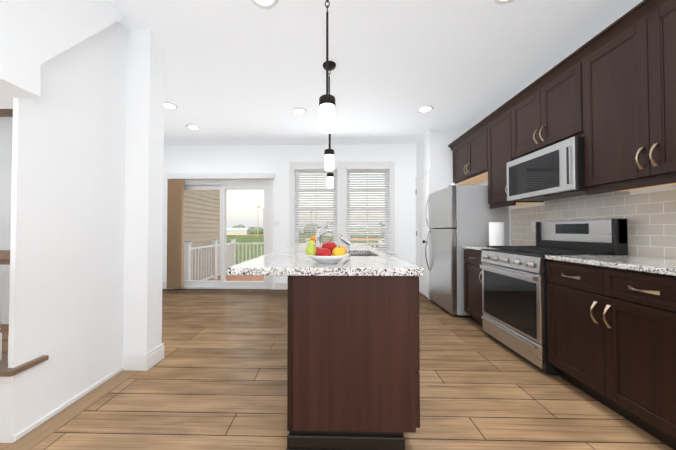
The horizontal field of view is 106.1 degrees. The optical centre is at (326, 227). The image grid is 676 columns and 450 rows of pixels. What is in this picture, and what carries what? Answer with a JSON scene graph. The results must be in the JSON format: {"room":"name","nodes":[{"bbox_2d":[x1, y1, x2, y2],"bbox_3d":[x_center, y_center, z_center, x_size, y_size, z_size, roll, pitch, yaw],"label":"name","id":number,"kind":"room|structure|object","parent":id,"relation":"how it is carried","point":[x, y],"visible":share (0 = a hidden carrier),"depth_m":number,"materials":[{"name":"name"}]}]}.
{"room":"kitchen","nodes":[
{"label":"kitchen","id":0,"kind":"room"},
{"bbox_2d":[0,324,8,354],"bbox_3d":[-2.437,0.797,1.745,1.579,0.049,0.573,0,-1,1],"label":"floor","id":1,"kind":"structure","parent":0,"point":[4,330],"depth_m":1.78,"materials":[{"name":"brown wood"}]},
{"bbox_2d":[0,0,163,442],"bbox_3d":[-2.395,-0.260,0.272,1.770,2.720,3.900,0,-1,1],"label":"wall","id":2,"kind":"structure","parent":0,"point":[81,159],"depth_m":1.66,"materials":[{"name":"white paint"}]},
{"bbox_2d":[0,109,12,116],"bbox_3d":[-2.432,-0.916,2.033,1.578,0.045,0.049,0,-1,1],"label":"wall handrail","id":3,"kind":"object","parent":2,"relation":"attached to","point":[6,112],"depth_m":2.01,"materials":[{"name":"brown wood"}]},
{"bbox_2d":[0,250,48,382],"bbox_3d":[-2.415,0.467,1.394,1.640,0.680,0.175,0,-1,1],"label":"guard railing","id":4,"kind":"object","parent":2,"relation":"attached to","point":[7,374],"visible":0.31,"depth_m":1.36,"materials":[{"name":"brown wood"}]},
{"bbox_2d":[13,353,129,441],"bbox_3d":[-1.598,1.056,1.661,0.039,0.129,0.694,0,-1,1],"label":"baseboard","id":5,"kind":"structure","parent":2,"relation":"attached to","point":[126,356],"depth_m":1.62,"materials":[{"name":"white wood"}]},
{"bbox_2d":[130,343,164,359],"bbox_3d":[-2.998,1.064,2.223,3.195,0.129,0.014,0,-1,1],"label":"baseboard","id":6,"kind":"structure","parent":2,"relation":"attached to","point":[157,353],"depth_m":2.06,"materials":[{"name":"white wood"}]},
{"bbox_2d":[162,144,415,288],"bbox_3d":[-1.441,-0.190,4.881,6.230,2.720,0.160,0,-1,1],"label":"wall","id":7,"kind":"structure","parent":0,"point":[276,159],"depth_m":4.79,"materials":[{"name":"white paint"}]},
{"bbox_2d":[162,282,166,288],"bbox_3d":[-3.763,1.104,4.825,1.550,0.129,0.014,0,-1,1],"label":"baseboard","id":8,"kind":"structure","parent":7,"relation":"attached to","point":[164,284],"depth_m":4.80,"materials":[{"name":"white wood"}]},
{"bbox_2d":[180,179,272,289],"bbox_3d":[-1.983,0.125,4.865,1.946,2.090,0.146,0,-1,1],"label":"sliding glass door","id":9,"kind":"structure","parent":7,"relation":"in","point":[265,185],"depth_m":4.83,"materials":[{"name":"white plastic"}]},
{"bbox_2d":[166,173,274,288],"bbox_3d":[-1.984,0.065,4.742,2.010,2.145,0.095,0,-1,1],"label":"vertical blind","id":10,"kind":"object","parent":9,"relation":"attached to","point":[175,231],"visible":1,"depth_m":4.73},
{"bbox_2d":[274,283,287,289],"bbox_3d":[0.335,1.102,4.732,2.634,0.129,0.014,0,-1,1],"label":"baseboard","id":11,"kind":"structure","parent":7,"relation":"attached to","point":[277,286],"depth_m":4.75,"materials":[{"name":"white wood"}]},
{"bbox_2d":[295,171,336,243],"bbox_3d":[-0.204,-0.335,4.865,0.810,1.606,0.080,0,-1,1],"label":"window","id":12,"kind":"structure","parent":7,"relation":"in","point":[316,208],"depth_m":4.84,"materials":[{"name":"white plastic"}]},
{"bbox_2d":[294,166,336,242],"bbox_3d":[-0.206,-0.339,4.769,0.802,1.598,0.068,0,-1,1],"label":"window blind","id":13,"kind":"object","parent":12,"relation":"attached to","point":[306,168],"visible":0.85,"depth_m":4.77,"materials":[{"name":"white plastic"}]},
{"bbox_2d":[289,161,396,255],"bbox_3d":[0.284,-0.324,4.806,2.013,1.815,0.175,0,-1,1],"label":"window","id":14,"kind":"structure","parent":7,"relation":"in","point":[367,211],"depth_m":4.76,"materials":[{"name":"white plastic"}]},
{"bbox_2d":[346,166,389,251],"bbox_3d":[0.772,-0.339,4.747,0.802,1.598,0.068,0,-1,1],"label":"window blind","id":15,"kind":"object","parent":14,"relation":"attached to","point":[367,168],"visible":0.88,"depth_m":4.75,"materials":[{"name":"white plastic"}]},
{"bbox_2d":[0,289,673,449],"bbox_3d":[-1.079,1.178,1.601,7.100,0.124,6.660,0,-1,1],"label":"floor","id":16,"kind":"structure","parent":0,"point":[215,378],"depth_m":1.67,"materials":[{"name":"brown wood"}]},
{"bbox_2d":[184,289,202,290],"bbox_3d":[-2.470,1.163,4.718,0.300,0.008,0.110,0,-1,1],"label":"floor vent","id":17,"kind":"object","parent":16,"relation":"in","point":[193,289],"visible":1,"depth_m":4.70,"materials":[{"name":"metal"}]},
{"bbox_2d":[283,252,423,449],"bbox_3d":[0.171,0.692,2.269,0.702,0.874,2.062,0,-1,1],"label":"kitchen island","id":18,"kind":"object","parent":16,"relation":"on","point":[353,359],"depth_m":1.26,"materials":[{"name":"brown wood"}]},
{"bbox_2d":[227,244,423,275],"bbox_3d":[0.014,0.236,2.341,0.968,0.039,2.200,0,-1,1],"label":"island countertop","id":19,"kind":"structure","parent":18,"relation":"on","point":[293,258],"depth_m":1.37,"materials":[{"name":"white stone"}]},
{"bbox_2d":[308,235,315,244],"bbox_3d":[-0.164,0.166,3.196,0.170,0.125,0.170,0,-1,1],"label":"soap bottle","id":20,"kind":"object","parent":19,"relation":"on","point":[313,238],"visible":0.38,"depth_m":3.15,"materials":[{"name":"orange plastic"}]},
{"bbox_2d":[305,240,349,262],"bbox_3d":[0.005,0.138,1.462,0.255,0.128,0.250,0,-1,1],"label":"fruit bowl","id":21,"kind":"object","parent":19,"relation":"on","point":[329,252],"visible":1,"depth_m":1.42,"materials":[{"name":"white ceramic"}]},
{"bbox_2d":[315,223,350,246],"bbox_3d":[0.052,0.086,2.142,0.312,0.253,0.064,0,-1,1],"label":"faucet","id":22,"kind":"object","parent":19,"relation":"on","point":[318,235],"visible":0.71,"depth_m":2.13,"materials":[{"name":"silver metal"}]},
{"bbox_2d":[425,185,508,316],"bbox_3d":[1.907,0.306,3.587,0.798,1.688,0.760,0,-1,1],"label":"refrigerator","id":23,"kind":"object","parent":16,"relation":"on","point":[459,217],"visible":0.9,"depth_m":3.22,"materials":[{"name":"silver metal"}]},
{"bbox_2d":[464,249,483,326],"bbox_3d":[1.986,0.698,2.892,0.619,0.882,0.434,0,-1,1],"label":"base cabinet","id":24,"kind":"object","parent":16,"relation":"on","point":[472,270],"depth_m":2.92,"materials":[{"name":"brown wood"}]},
{"bbox_2d":[462,246,675,275],"bbox_3d":[1.963,0.228,2.120,0.631,0.030,2.033,0,-1,1],"label":"countertop","id":25,"kind":"structure","parent":24,"relation":"on","point":[664,266],"depth_m":1.56,"materials":[{"name":"stone"}]},
{"bbox_2d":[489,222,504,245],"bbox_3d":[1.951,0.085,2.919,0.148,0.278,0.148,0,-1,1],"label":"paper towel roll","id":26,"kind":"object","parent":25,"relation":"on","point":[496,233],"visible":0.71,"depth_m":2.86,"materials":[{"name":"white paper"}]},
{"bbox_2d":[480,219,627,374],"bbox_3d":[1.932,0.536,2.294,0.690,1.190,0.756,0,-1,1],"label":"range","id":27,"kind":"object","parent":16,"relation":"on","point":[514,296],"visible":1,"depth_m":2.15,"materials":[{"name":"silver metal"}]},
{"bbox_2d":[547,260,675,449],"bbox_3d":[1.954,0.677,1.502,0.619,0.882,0.808,0,-1,1],"label":"base cabinet","id":28,"kind":"object","parent":16,"relation":"on","point":[611,338],"depth_m":1.44,"materials":[{"name":"brown wood"}]},
{"bbox_2d":[110,0,642,145],"bbox_3d":[-1.079,-1.659,1.644,7.100,0.120,6.660,0,-1,1],"label":"ceiling","id":29,"kind":"structure","parent":0,"point":[243,72],"depth_m":2.42,"materials":[{"name":"white paint"}]},
{"bbox_2d":[164,102,177,109],"bbox_3d":[-2.042,-1.570,3.295,0.200,0.008,0.200,0,-1,1],"label":"recessed light","id":30,"kind":"object","parent":29,"relation":"in","point":[170,106],"visible":0.81,"depth_m":3.31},
{"bbox_2d":[186,125,199,129],"bbox_3d":[-2.087,-1.560,3.976,0.200,0.008,0.200,0,-1,1],"label":"recessed light","id":31,"kind":"object","parent":29,"relation":"in","point":[193,127],"visible":1,"depth_m":3.98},
{"bbox_2d":[251,0,277,8],"bbox_3d":[-0.437,-1.593,1.753,0.200,0.008,0.200,0,-1,1],"label":"recessed light","id":32,"kind":"object","parent":29,"relation":"in","point":[266,4],"visible":1,"depth_m":1.81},
{"bbox_2d":[292,108,306,114],"bbox_3d":[-0.369,-1.567,3.447,0.200,0.008,0.200,0,-1,1],"label":"recessed light","id":33,"kind":"object","parent":29,"relation":"in","point":[299,111],"visible":1,"depth_m":3.45,"materials":[{"name":"white plastic"}]},
{"bbox_2d":[319,0,334,133],"bbox_3d":[0.003,-1.085,1.510,0.132,1.032,0.132,0,-1,1],"label":"pendant light","id":34,"kind":"object","parent":29,"relation":"hanging from","point":[327,111],"visible":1,"depth_m":1.47,"materials":[{"name":"white glass"}]},
{"bbox_2d":[323,61,335,170],"bbox_3d":[0.025,-1.070,2.480,0.132,1.032,0.132,0,-1,1],"label":"pendant light","id":35,"kind":"object","parent":29,"relation":"hanging from","point":[329,158],"visible":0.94,"depth_m":2.44,"materials":[{"name":"white glass"}]},
{"bbox_2d":[327,133,333,187],"bbox_3d":[0.048,-1.055,3.480,0.132,1.032,0.132,0,-1,1],"label":"pendant light","id":36,"kind":"object","parent":29,"relation":"hanging from","point":[330,179],"visible":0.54,"depth_m":3.44,"materials":[{"name":"white glass"}]},
{"bbox_2d":[417,106,432,112],"bbox_3d":[1.311,-1.568,3.389,0.200,0.008,0.200,0,-1,1],"label":"recessed light","id":37,"kind":"object","parent":29,"relation":"in","point":[424,109],"visible":1,"depth_m":3.39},
{"bbox_2d":[494,0,513,3],"bbox_3d":[1.243,-1.594,1.715,0.200,0.008,0.200,0,-1,1],"label":"recessed light","id":38,"kind":"object","parent":29,"relation":"in","point":[502,1],"visible":1,"depth_m":1.79,"materials":[{"name":"white plastic"}]},
{"bbox_2d":[416,130,675,258],"bbox_3d":[2.035,-0.241,1.552,0.870,2.720,6.660,0,-1,1],"label":"wall","id":39,"kind":"structure","parent":0,"point":[434,153],"depth_m":4.10,"materials":[{"name":"white paint"}]},
{"bbox_2d":[415,169,430,299],"bbox_3d":[1.624,0.118,4.396,0.078,2.090,0.659,0,-1,1],"label":"pantry door","id":40,"kind":"structure","parent":39,"relation":"in","point":[422,186],"depth_m":4.39,"materials":[{"name":"white wood"}]},
{"bbox_2d":[452,124,483,183],"bbox_3d":[2.143,-1.001,3.563,0.334,0.642,0.898,0,-1,1],"label":"upper cabinet","id":41,"kind":"object","parent":39,"relation":"attached to","point":[468,152],"depth_m":3.54,"materials":[{"name":"brown wood"}]},
{"bbox_2d":[480,104,543,207],"bbox_3d":[2.128,-0.796,2.901,0.334,1.072,0.544,0,-1,1],"label":"upper cabinet","id":42,"kind":"object","parent":39,"relation":"attached to","point":[494,128],"depth_m":2.93,"materials":[{"name":"brown wood"}]},
{"bbox_2d":[508,60,571,161],"bbox_3d":[2.115,-1.020,2.313,0.334,0.642,0.762,0,-1,1],"label":"upper cabinet","id":43,"kind":"object","parent":39,"relation":"attached to","point":[540,116],"depth_m":2.31,"materials":[{"name":"brown wood"}]},
{"bbox_2d":[507,136,585,200],"bbox_3d":[2.083,-0.478,2.306,0.407,0.418,0.756,0,-1,1],"label":"over-the-range microwave","id":44,"kind":"object","parent":43,"relation":"attached to","point":[554,171],"visible":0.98,"depth_m":2.17,"materials":[{"name":"silver metal"}]},
{"bbox_2d":[511,189,675,258],"bbox_3d":[2.287,0.274,2.135,0.011,1.109,2.078,0,-1,1],"label":"tile backsplash","id":45,"kind":"structure","parent":39,"relation":"attached to","point":[651,223],"depth_m":1.92,"materials":[{"name":"beige tile"}]},
{"bbox_2d":[532,221,536,231],"bbox_3d":[2.292,-0.004,2.808,0.007,0.115,0.070,0,-1,1],"label":"outlet","id":46,"kind":"object","parent":45,"relation":"attached to","point":[533,226],"visible":0.88,"depth_m":2.80,"materials":[{"name":"white plastic"}]},
{"bbox_2d":[568,0,675,194],"bbox_3d":[2.098,-0.817,1.554,0.334,1.072,0.874,0,-1,1],"label":"upper cabinet","id":47,"kind":"object","parent":39,"relation":"attached to","point":[608,93],"depth_m":1.63,"materials":[{"name":"brown wood"}]},
{"label":"outside","id":48,"kind":"structure","parent":0,"visible":0},
{"bbox_2d":[226,234,384,273],"bbox_3d":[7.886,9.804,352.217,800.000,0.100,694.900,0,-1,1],"label":"field","id":49,"kind":"structure","parent":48,"point":[249,239],"depth_m":106.53,"materials":[{"name":"green plant"}]},
{"bbox_2d":[184,190,220,279],"bbox_3d":[-4.620,0.006,6.258,3.012,8.970,2.447,0,-1,1],"label":"wall","id":50,"kind":"structure","parent":49,"relation":"on","point":[202,217],"depth_m":6.36,"materials":[{"name":"beige plastic"}]},
{"bbox_2d":[216,274,263,280],"bbox_3d":[-0.669,2.939,6.449,4.760,3.110,3.095,0,-1,1],"label":"deck","id":51,"kind":"object","parent":49,"relation":"on","point":[242,278],"depth_m":6.88,"materials":[{"name":"brown wood"}]},
{"bbox_2d":[184,238,384,279],"bbox_3d":[-0.668,0.857,6.538,4.770,1.057,2.990,0,-1,1],"label":"deck railing","id":52,"kind":"object","parent":51,"relation":"on","point":[214,248],"visible":0.29,"depth_m":6.53,"materials":[{"name":"white vinyl"}]},
{"bbox_2d":[226,206,384,239],"bbox_3d":[13.386,-1.889,234.883,694.805,30.687,230.411,0,-1,1],"label":"far scenery","id":53,"kind":"structure","parent":49,"relation":"on","point":[240,230],"depth_m":312.27,"materials":[{"name":"white"}]}
]}

